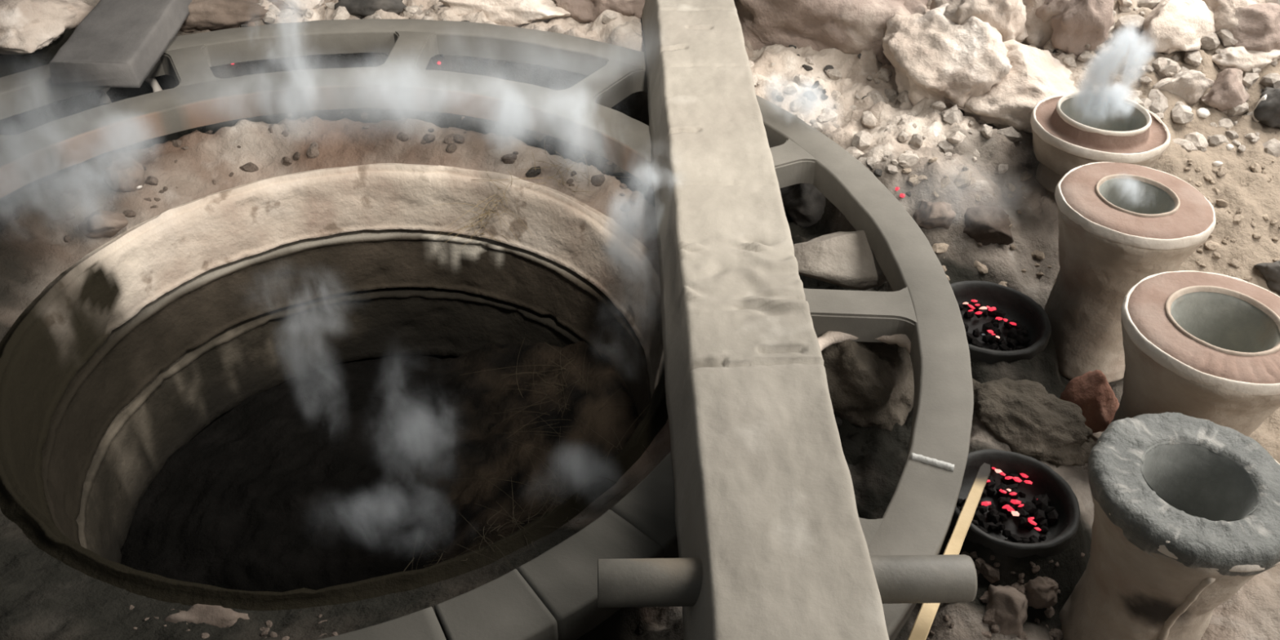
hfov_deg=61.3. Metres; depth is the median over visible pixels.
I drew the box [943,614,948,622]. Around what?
clod
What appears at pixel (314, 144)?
clod
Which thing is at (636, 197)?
stone
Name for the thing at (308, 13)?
rubble stone
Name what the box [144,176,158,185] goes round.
clod
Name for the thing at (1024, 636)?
clod
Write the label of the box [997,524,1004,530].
coal
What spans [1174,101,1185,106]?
rubble stone
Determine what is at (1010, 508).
ember
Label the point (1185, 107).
chip
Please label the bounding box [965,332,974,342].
coal
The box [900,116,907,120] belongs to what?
rubble stone
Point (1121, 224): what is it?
vase
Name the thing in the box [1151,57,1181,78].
rubble stone
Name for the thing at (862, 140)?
rubble stone
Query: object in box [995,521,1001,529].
coal
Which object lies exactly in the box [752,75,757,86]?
rubble stone
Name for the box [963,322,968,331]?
coal
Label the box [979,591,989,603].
clod
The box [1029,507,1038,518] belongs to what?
coal
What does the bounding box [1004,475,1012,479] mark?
ember
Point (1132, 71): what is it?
rubble stone
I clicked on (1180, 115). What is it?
rubble stone
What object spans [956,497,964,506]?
coal
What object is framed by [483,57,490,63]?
clod
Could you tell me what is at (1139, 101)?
rubble stone
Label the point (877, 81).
rubble stone
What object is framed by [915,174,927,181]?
clod
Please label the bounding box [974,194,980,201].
clod
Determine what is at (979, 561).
clod
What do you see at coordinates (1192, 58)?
rubble stone
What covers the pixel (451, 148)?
clod
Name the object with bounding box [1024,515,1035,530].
coal
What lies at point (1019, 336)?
coal
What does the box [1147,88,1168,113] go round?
rubble stone
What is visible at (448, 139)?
clod
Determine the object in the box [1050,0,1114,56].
stone
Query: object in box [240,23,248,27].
clod
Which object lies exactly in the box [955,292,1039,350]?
coals
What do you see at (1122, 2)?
rubble stone
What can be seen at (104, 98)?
arch
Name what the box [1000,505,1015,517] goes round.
coal
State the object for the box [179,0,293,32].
stone
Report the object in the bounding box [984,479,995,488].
coal
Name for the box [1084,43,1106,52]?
rubble stone
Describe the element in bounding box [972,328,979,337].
coal
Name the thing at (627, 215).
clod
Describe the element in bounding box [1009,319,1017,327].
coal
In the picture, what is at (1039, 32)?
boulder
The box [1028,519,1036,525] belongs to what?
ember
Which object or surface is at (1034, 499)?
coal
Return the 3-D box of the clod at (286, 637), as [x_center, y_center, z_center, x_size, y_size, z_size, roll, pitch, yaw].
[-0.548,0.494,1.669,0.012,0.006,0.012,7,38,7]
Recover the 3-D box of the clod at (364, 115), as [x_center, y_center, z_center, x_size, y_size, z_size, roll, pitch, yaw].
[-0.848,-0.623,3.310,0.028,0.021,0.033,1,38,-1]
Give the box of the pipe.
[597,554,977,607]
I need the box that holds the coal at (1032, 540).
[1029,537,1039,543]
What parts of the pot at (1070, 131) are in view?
rim plate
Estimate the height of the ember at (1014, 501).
0.008 m
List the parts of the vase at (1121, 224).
rim plate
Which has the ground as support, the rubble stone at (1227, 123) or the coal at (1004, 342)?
the rubble stone at (1227, 123)
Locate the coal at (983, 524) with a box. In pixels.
[977,520,989,530]
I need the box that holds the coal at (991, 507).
[987,504,995,511]
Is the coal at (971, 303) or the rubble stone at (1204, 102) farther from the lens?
the rubble stone at (1204, 102)
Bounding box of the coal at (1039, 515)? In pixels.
[1033,508,1045,522]
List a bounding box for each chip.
[1173,105,1191,111]
[1195,107,1209,118]
[1212,160,1222,166]
[1226,143,1234,150]
[1252,94,1266,121]
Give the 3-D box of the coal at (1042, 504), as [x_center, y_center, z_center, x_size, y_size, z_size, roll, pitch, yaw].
[0.731,0.338,1.963,0.025,0.028,0.027,-28,46,-32]
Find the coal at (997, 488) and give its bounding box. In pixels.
[995,484,1008,492]
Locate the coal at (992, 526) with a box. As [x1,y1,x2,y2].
[986,522,996,530]
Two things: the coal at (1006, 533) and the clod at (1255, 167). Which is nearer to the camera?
the coal at (1006, 533)
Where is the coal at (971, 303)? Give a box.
[968,301,975,309]
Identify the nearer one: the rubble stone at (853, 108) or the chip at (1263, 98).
the chip at (1263, 98)
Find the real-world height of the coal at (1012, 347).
0.022 m
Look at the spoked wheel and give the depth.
2.64 m
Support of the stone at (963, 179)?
on the ground
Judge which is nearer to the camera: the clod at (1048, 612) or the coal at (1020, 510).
the clod at (1048, 612)
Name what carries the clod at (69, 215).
on the ground
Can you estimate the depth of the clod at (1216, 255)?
2.57 m
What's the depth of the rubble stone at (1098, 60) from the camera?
2.87 m
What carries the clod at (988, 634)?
on the ground
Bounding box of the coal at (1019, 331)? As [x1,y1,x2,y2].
[1016,328,1022,334]
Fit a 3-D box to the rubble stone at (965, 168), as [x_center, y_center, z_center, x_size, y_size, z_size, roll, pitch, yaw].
[0.800,-0.372,2.654,0.014,0.014,0.018,7,38,8]
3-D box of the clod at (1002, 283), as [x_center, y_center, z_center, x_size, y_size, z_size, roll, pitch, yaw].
[0.856,-0.077,2.552,0.031,0.023,0.036,-2,38,-4]
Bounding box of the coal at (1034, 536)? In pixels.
[1028,534,1040,542]
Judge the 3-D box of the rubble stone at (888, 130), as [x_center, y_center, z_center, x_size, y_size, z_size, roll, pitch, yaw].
[0.641,-0.486,2.798,0.019,0.018,0.019,-16,41,-21]
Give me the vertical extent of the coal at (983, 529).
0.023 m
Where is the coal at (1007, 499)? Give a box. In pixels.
[1001,497,1013,506]
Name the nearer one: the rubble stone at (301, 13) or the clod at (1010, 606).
the clod at (1010, 606)
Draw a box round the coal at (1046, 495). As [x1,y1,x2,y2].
[1041,493,1048,502]
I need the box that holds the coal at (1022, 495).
[1019,490,1026,497]
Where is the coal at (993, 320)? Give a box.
[991,317,999,324]
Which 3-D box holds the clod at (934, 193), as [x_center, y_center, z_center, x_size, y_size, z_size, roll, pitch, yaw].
[0.717,-0.303,2.612,0.029,0.020,0.020,-30,47,-34]
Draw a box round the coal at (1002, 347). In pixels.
[999,344,1008,351]
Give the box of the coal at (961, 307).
[958,304,964,311]
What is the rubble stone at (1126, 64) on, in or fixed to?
on the ground
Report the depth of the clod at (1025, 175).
2.71 m
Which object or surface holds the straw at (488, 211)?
in the pit
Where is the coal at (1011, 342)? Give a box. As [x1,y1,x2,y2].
[1007,338,1014,346]
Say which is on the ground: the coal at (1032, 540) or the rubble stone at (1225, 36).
the rubble stone at (1225, 36)
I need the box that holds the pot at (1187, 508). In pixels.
[1059,412,1279,639]
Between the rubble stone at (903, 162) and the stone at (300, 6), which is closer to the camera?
the rubble stone at (903, 162)
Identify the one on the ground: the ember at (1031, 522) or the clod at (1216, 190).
the clod at (1216, 190)
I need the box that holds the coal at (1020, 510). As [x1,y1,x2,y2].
[1016,506,1026,517]
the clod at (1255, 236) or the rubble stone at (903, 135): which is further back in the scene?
the rubble stone at (903, 135)
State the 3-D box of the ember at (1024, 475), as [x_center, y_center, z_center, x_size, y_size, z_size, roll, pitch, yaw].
[0.717,0.290,2.015,0.008,0.005,0.017,-26,46,-31]
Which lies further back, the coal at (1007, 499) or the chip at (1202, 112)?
the chip at (1202, 112)
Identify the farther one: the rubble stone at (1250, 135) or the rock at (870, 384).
the rubble stone at (1250, 135)
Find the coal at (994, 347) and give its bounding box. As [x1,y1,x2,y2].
[988,343,998,350]
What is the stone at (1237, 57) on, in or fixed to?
on the ground
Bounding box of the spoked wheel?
[0,18,973,639]
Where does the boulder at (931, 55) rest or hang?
on the ground
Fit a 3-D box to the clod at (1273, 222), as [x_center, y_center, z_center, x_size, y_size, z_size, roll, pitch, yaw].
[1.528,-0.236,2.600,0.023,0.015,0.015,-22,44,-27]
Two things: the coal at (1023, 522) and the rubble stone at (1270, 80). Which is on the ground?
the rubble stone at (1270, 80)
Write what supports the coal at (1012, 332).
in the pot at (990, 294)
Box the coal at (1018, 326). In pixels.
[1013,323,1022,329]
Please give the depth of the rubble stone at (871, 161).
2.68 m
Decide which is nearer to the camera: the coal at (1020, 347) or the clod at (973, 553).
the clod at (973, 553)
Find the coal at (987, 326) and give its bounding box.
[982,321,994,332]
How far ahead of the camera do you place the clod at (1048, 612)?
1.86 m
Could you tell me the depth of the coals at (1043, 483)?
1.99 m
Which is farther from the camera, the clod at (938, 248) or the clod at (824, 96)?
the clod at (824, 96)
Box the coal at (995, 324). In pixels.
[991,321,999,328]
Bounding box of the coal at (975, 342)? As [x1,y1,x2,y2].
[971,338,977,346]
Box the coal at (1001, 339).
[995,334,1004,345]
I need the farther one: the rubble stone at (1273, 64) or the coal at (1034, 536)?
the rubble stone at (1273, 64)
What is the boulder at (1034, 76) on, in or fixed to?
on the ground
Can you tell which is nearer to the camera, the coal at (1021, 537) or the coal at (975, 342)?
the coal at (1021, 537)
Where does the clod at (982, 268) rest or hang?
on the ground
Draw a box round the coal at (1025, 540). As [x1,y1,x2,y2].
[1021,538,1031,543]
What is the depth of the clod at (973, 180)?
2.63 m
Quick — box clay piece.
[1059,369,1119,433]
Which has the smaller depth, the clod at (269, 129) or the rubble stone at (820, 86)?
the clod at (269, 129)
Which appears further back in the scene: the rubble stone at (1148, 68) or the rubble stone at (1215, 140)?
the rubble stone at (1148, 68)
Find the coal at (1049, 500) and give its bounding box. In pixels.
[1041,494,1050,506]
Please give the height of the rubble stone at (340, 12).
0.056 m
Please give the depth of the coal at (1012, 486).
1.99 m
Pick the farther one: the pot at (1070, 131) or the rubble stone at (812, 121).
the rubble stone at (812, 121)
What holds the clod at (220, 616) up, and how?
on the ground
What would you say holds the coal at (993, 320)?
in the pot at (990, 294)
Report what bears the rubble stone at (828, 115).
on the ground
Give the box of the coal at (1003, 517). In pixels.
[998,512,1007,520]
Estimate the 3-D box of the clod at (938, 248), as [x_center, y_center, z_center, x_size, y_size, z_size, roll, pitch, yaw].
[0.712,-0.169,2.565,0.046,0.026,0.033,-8,39,-12]
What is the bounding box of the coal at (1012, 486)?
[1008,483,1017,489]
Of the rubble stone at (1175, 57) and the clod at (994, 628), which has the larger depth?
the rubble stone at (1175, 57)
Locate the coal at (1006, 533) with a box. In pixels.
[1002,528,1011,537]
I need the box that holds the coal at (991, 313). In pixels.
[986,308,998,317]
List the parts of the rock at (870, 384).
buried pot lip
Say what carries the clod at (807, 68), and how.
on the ground
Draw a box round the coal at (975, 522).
[971,519,978,525]
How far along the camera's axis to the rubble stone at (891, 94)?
2.98 m
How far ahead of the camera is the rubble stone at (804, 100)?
2.96 m
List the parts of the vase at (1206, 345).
rim plate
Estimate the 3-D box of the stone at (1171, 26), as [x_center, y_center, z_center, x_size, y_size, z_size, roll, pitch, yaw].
[1.422,-0.782,2.864,0.214,0.172,0.190,4,38,3]
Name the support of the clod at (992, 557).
on the ground
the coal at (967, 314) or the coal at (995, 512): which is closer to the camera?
the coal at (995, 512)
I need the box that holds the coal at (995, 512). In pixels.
[988,509,998,515]
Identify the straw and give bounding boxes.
[403,404,664,571]
[411,339,622,570]
[435,168,532,250]
[475,139,622,198]
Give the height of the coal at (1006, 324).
0.019 m
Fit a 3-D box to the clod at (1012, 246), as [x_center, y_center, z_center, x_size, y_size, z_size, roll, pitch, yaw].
[0.900,-0.178,2.608,0.016,0.012,0.017,-3,38,-6]
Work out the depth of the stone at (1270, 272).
2.52 m
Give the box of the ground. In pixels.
[0,0,1279,639]
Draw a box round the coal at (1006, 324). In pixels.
[1004,320,1011,328]
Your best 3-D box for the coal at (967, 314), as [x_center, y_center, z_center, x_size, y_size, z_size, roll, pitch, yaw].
[0.740,-0.013,2.429,0.023,0.021,0.022,-24,44,-29]
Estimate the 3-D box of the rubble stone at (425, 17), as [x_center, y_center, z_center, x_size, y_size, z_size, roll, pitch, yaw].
[-0.655,-0.923,3.337,0.043,0.035,0.043,-8,39,-12]
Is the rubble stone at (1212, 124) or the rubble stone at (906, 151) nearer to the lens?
the rubble stone at (906, 151)
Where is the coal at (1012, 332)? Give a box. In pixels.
[1006,327,1017,337]
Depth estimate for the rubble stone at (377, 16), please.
3.32 m
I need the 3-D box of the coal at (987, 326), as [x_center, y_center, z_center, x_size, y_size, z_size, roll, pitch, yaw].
[0.768,0.016,2.382,0.025,0.029,0.022,18,41,20]
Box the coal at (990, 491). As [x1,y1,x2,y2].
[985,485,995,495]
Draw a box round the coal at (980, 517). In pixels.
[972,510,985,522]
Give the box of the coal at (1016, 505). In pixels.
[1013,500,1024,511]
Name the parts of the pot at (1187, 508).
rim plate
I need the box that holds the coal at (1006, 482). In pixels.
[1000,478,1011,484]
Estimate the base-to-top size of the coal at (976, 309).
0.028 m
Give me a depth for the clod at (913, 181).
2.63 m
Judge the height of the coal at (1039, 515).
0.019 m
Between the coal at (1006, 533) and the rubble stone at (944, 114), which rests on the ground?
the rubble stone at (944, 114)
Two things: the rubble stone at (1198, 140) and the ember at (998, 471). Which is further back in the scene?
the rubble stone at (1198, 140)
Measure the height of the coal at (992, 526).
0.020 m
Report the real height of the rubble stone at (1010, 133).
0.037 m
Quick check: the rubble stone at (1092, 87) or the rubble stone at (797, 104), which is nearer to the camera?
the rubble stone at (1092, 87)
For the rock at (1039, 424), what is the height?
0.144 m
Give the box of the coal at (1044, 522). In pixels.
[1038,519,1048,527]
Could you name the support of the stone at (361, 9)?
on the ground
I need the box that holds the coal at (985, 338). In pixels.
[982,334,990,343]
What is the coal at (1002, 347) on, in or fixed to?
in the pot at (990, 294)
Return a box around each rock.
[817,331,914,431]
[972,377,1096,467]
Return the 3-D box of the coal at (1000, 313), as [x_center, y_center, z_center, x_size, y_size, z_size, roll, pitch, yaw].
[0.809,-0.013,2.425,0.022,0.020,0.018,14,40,16]
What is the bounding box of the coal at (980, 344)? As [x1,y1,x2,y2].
[971,340,982,347]
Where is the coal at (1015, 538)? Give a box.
[1007,533,1022,542]
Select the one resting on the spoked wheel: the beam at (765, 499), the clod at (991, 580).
the beam at (765, 499)
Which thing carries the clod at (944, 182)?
on the ground
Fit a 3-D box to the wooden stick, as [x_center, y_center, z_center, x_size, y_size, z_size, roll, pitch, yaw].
[0.462,0.402,1.661,0.025,0.127,0.693,19,41,21]
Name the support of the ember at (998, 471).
in the bowl
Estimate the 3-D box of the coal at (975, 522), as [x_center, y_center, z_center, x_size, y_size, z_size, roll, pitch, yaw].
[0.597,0.368,1.934,0.020,0.024,0.019,-17,41,-22]
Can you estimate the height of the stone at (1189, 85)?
0.097 m
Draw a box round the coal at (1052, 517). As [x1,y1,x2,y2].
[1046,508,1058,525]
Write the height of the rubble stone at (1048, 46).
0.041 m
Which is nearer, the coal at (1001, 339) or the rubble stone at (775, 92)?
the coal at (1001, 339)
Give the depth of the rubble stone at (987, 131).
2.75 m
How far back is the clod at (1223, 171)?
2.66 m
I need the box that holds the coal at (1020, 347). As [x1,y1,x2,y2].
[1015,345,1023,350]
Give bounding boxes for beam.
[48,0,191,88]
[641,0,888,639]
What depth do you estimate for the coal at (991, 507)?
1.96 m
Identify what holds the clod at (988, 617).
on the ground
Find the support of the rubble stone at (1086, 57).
on the ground
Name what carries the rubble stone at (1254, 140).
on the ground
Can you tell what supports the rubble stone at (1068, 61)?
on the ground
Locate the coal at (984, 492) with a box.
[981,488,986,496]
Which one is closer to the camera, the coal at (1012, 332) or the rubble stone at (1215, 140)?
the coal at (1012, 332)
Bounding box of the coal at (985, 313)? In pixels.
[982,310,988,315]
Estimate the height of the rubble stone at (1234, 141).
0.014 m
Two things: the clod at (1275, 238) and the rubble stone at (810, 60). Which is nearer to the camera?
the clod at (1275, 238)
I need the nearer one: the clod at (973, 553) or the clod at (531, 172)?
the clod at (973, 553)
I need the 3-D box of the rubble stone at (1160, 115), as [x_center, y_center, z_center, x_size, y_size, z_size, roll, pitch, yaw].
[1.317,-0.517,2.746,0.026,0.020,0.025,-2,38,-4]
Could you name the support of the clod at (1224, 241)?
on the ground
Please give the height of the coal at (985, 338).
0.022 m
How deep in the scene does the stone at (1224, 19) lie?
2.82 m
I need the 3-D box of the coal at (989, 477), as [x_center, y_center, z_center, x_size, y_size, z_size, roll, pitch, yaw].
[0.653,0.301,2.022,0.021,0.023,0.018,-14,40,-19]
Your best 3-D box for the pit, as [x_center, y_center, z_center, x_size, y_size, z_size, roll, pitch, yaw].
[-0.635,0.432,2.649,1.531,1.055,1.528,5,38,4]
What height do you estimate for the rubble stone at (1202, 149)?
0.030 m
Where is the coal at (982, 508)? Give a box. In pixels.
[977,505,987,513]
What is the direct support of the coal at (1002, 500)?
in the bowl
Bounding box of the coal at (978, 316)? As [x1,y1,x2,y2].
[975,310,982,318]
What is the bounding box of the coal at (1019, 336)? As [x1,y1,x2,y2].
[1017,334,1024,342]
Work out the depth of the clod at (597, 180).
2.79 m
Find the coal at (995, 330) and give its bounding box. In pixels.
[989,326,999,335]
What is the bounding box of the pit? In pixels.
[0,163,668,610]
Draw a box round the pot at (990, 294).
[950,280,1051,364]
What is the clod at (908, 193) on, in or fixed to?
on the ground
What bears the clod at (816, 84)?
on the ground
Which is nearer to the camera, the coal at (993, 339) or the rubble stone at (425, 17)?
the coal at (993, 339)
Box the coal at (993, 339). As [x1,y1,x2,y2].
[988,334,996,342]
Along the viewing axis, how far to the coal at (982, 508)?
1.95 m
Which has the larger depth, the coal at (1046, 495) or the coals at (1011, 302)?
the coals at (1011, 302)
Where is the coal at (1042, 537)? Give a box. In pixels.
[1038,534,1046,541]
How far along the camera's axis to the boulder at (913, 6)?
3.06 m
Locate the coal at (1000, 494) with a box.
[997,487,1009,497]
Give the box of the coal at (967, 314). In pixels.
[963,309,974,319]
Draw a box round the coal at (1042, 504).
[1035,497,1048,511]
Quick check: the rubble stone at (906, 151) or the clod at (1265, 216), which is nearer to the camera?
the clod at (1265, 216)
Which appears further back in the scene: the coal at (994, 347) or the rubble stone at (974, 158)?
the rubble stone at (974, 158)
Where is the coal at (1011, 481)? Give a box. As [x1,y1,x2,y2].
[1004,472,1017,484]
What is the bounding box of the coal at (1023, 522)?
[1018,516,1028,528]
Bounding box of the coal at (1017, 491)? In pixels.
[1008,488,1022,499]
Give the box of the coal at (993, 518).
[986,511,999,524]
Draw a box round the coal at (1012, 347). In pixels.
[1006,342,1015,348]
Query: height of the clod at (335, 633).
0.010 m
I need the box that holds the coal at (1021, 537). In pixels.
[1019,535,1029,539]
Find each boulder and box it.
[0,0,94,55]
[428,0,570,26]
[555,0,644,23]
[733,0,911,54]
[871,0,929,65]
[881,3,1012,114]
[929,0,1027,43]
[950,39,1079,133]
[1022,0,1053,48]
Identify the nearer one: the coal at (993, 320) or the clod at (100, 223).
the coal at (993, 320)
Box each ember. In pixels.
[981,501,991,506]
[987,306,995,311]
[995,468,1002,473]
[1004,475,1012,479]
[1005,505,1014,511]
[1008,492,1017,495]
[1010,499,1021,503]
[1011,511,1019,515]
[1012,476,1022,482]
[1019,473,1028,478]
[1023,480,1032,484]
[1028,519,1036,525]
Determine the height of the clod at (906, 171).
0.020 m
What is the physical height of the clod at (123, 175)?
0.091 m
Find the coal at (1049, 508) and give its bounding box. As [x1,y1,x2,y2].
[1044,506,1055,515]
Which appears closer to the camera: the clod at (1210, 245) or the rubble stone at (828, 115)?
the clod at (1210, 245)
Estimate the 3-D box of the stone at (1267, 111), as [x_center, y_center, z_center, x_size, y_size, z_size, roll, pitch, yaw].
[1.630,-0.539,2.744,0.114,0.112,0.140,22,42,24]
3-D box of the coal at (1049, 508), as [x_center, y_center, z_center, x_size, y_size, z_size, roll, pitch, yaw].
[0.741,0.345,1.962,0.024,0.022,0.017,-12,40,-16]
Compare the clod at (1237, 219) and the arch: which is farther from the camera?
the arch
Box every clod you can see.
[63,235,70,242]
[64,211,75,221]
[78,209,128,238]
[102,155,146,192]
[123,209,136,217]
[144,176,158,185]
[164,604,249,627]
[172,139,182,147]
[181,146,188,150]
[200,632,209,638]
[239,162,258,172]
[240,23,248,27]
[260,629,268,636]
[265,620,272,627]
[267,126,272,133]
[269,631,277,637]
[281,130,288,137]
[281,635,289,639]
[282,156,292,166]
[293,151,300,160]
[300,116,306,123]
[306,146,319,158]
[311,142,318,147]
[331,631,337,636]
[360,111,368,119]
[396,132,408,141]
[422,133,435,142]
[427,128,434,132]
[443,133,457,144]
[445,142,457,153]
[453,133,465,143]
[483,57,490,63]
[501,153,516,164]
[525,166,541,177]
[545,144,552,151]
[548,149,556,155]
[566,178,573,184]
[570,170,577,175]
[591,173,604,186]
[606,160,613,165]
[619,182,626,189]
[624,213,630,219]
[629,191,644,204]
[775,94,783,102]
[802,64,813,71]
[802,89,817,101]
[811,80,819,88]
[821,93,828,100]
[823,65,833,71]
[835,415,842,427]
[873,168,882,176]
[901,168,911,173]
[905,191,911,196]
[906,176,921,186]
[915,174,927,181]
[928,156,937,163]
[931,191,938,198]
[931,243,949,253]
[940,177,950,188]
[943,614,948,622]
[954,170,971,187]
[960,551,968,555]
[968,176,976,187]
[970,551,977,557]
[973,259,979,267]
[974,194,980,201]
[974,557,985,568]
[976,261,987,273]
[978,562,999,582]
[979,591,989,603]
[981,631,991,639]
[982,574,995,583]
[982,608,995,623]
[986,584,1027,636]
[989,555,995,559]
[991,624,999,631]
[993,562,999,567]
[998,281,1006,286]
[1005,182,1015,191]
[1009,244,1016,249]
[1010,582,1025,594]
[1017,578,1023,583]
[1017,631,1028,639]
[1018,573,1024,578]
[1019,170,1032,181]
[1025,576,1058,608]
[1031,564,1039,573]
[1032,249,1044,259]
[1035,271,1044,275]
[1042,576,1056,588]
[1044,606,1054,617]
[1048,631,1057,639]
[1052,628,1063,639]
[1194,167,1200,172]
[1195,181,1203,186]
[1196,248,1202,253]
[1203,173,1213,181]
[1204,240,1220,250]
[1211,168,1218,173]
[1211,186,1220,195]
[1213,251,1220,258]
[1216,166,1227,177]
[1216,199,1228,206]
[1222,239,1227,244]
[1226,257,1240,268]
[1232,213,1244,224]
[1236,208,1244,213]
[1243,275,1252,281]
[1249,162,1262,173]
[1250,221,1256,226]
[1252,233,1262,239]
[1261,213,1269,220]
[1270,219,1278,225]
[1272,236,1278,240]
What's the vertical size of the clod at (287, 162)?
0.038 m
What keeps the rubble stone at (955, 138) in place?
on the ground
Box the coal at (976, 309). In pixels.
[973,301,982,311]
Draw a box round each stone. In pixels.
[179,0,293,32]
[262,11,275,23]
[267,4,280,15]
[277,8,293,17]
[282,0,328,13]
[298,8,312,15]
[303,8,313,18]
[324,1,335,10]
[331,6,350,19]
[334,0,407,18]
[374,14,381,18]
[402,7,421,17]
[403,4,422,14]
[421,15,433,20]
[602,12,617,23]
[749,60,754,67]
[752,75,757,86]
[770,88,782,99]
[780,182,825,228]
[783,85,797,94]
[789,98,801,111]
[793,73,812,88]
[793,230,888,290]
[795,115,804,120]
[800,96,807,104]
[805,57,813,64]
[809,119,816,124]
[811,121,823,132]
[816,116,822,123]
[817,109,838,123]
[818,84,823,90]
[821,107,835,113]
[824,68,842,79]
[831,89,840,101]
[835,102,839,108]
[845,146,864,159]
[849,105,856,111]
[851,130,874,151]
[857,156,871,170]
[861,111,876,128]
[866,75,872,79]
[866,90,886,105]
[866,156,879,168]
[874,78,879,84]
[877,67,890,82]
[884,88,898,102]
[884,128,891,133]
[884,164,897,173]
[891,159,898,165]
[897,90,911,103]
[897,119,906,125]
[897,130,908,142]
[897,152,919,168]
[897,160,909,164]
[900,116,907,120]
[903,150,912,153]
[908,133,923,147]
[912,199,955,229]
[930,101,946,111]
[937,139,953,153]
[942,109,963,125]
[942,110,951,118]
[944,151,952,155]
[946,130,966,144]
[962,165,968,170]
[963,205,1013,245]
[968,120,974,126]
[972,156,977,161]
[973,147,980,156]
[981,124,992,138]
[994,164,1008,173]
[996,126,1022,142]
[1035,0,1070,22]
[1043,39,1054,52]
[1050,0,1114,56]
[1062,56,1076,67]
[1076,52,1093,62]
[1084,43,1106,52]
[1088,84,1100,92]
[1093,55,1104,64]
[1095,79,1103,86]
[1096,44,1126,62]
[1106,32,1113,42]
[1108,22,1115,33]
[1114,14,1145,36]
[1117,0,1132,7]
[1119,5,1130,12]
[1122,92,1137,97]
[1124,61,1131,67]
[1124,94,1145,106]
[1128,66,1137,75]
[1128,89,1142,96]
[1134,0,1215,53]
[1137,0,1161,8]
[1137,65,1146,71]
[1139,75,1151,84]
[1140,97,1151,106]
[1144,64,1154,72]
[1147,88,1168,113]
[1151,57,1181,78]
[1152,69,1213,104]
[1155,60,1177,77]
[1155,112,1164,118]
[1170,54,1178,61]
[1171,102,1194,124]
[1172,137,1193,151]
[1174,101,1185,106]
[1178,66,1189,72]
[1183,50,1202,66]
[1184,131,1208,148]
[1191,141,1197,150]
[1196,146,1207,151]
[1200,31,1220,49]
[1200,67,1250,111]
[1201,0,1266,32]
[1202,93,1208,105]
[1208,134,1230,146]
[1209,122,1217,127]
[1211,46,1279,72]
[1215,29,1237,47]
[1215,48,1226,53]
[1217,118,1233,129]
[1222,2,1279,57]
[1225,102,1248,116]
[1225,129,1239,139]
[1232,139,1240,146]
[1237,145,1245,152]
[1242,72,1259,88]
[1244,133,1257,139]
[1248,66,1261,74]
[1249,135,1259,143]
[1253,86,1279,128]
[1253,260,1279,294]
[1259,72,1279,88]
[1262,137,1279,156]
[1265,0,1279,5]
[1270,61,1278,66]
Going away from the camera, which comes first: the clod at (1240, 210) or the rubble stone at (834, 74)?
the clod at (1240, 210)
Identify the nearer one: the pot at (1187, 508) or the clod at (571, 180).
the pot at (1187, 508)
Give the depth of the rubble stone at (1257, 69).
2.79 m
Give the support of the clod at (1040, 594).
on the ground
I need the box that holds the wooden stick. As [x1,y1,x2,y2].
[907,462,991,639]
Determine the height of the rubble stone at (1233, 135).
0.021 m
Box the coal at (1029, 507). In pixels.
[1022,501,1035,514]
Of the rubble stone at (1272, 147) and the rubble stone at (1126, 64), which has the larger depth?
the rubble stone at (1126, 64)
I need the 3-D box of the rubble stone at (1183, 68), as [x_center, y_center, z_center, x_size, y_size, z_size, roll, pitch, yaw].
[1.413,-0.646,2.828,0.052,0.037,0.051,32,47,33]
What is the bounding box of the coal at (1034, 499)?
[1031,494,1041,504]
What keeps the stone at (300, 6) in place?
on the ground
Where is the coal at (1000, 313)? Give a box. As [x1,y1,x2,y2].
[995,309,1006,318]
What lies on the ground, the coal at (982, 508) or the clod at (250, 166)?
the clod at (250, 166)
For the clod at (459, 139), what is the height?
0.036 m
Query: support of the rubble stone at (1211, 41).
on the ground
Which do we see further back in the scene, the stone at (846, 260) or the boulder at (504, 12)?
the boulder at (504, 12)
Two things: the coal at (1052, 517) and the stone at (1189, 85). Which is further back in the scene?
the stone at (1189, 85)
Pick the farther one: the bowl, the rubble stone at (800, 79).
the rubble stone at (800, 79)
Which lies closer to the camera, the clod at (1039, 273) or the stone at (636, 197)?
the clod at (1039, 273)
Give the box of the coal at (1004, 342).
[1000,340,1007,345]
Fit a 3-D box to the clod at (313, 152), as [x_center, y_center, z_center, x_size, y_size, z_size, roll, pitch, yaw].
[-0.878,-0.448,2.898,0.036,0.028,0.037,5,38,5]
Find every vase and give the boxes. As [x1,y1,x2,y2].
[1044,161,1215,382]
[1111,270,1279,436]
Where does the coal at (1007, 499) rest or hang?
in the bowl
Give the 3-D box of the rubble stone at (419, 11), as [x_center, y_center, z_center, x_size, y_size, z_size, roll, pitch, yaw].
[-0.709,-0.970,3.411,0.061,0.040,0.064,-23,44,-28]
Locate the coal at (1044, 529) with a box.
[1039,525,1048,533]
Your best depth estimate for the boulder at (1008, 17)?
2.87 m
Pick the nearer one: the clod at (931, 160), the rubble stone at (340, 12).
the clod at (931, 160)
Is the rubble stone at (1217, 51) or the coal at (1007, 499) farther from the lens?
the rubble stone at (1217, 51)
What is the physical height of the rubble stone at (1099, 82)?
0.023 m
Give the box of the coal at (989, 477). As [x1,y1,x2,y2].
[987,475,995,482]
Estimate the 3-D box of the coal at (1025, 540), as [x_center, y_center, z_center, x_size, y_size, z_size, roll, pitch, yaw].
[0.679,0.392,1.893,0.016,0.018,0.018,-28,46,-32]
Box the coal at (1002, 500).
[997,497,1005,505]
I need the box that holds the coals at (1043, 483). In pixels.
[956,465,1067,542]
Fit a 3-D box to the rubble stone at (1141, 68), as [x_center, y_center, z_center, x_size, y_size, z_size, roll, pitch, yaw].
[1.315,-0.656,2.821,0.026,0.017,0.022,9,38,9]
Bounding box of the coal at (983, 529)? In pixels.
[975,524,988,533]
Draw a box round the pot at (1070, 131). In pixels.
[1030,91,1170,193]
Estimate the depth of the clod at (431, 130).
2.96 m
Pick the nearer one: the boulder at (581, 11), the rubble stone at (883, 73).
the rubble stone at (883, 73)

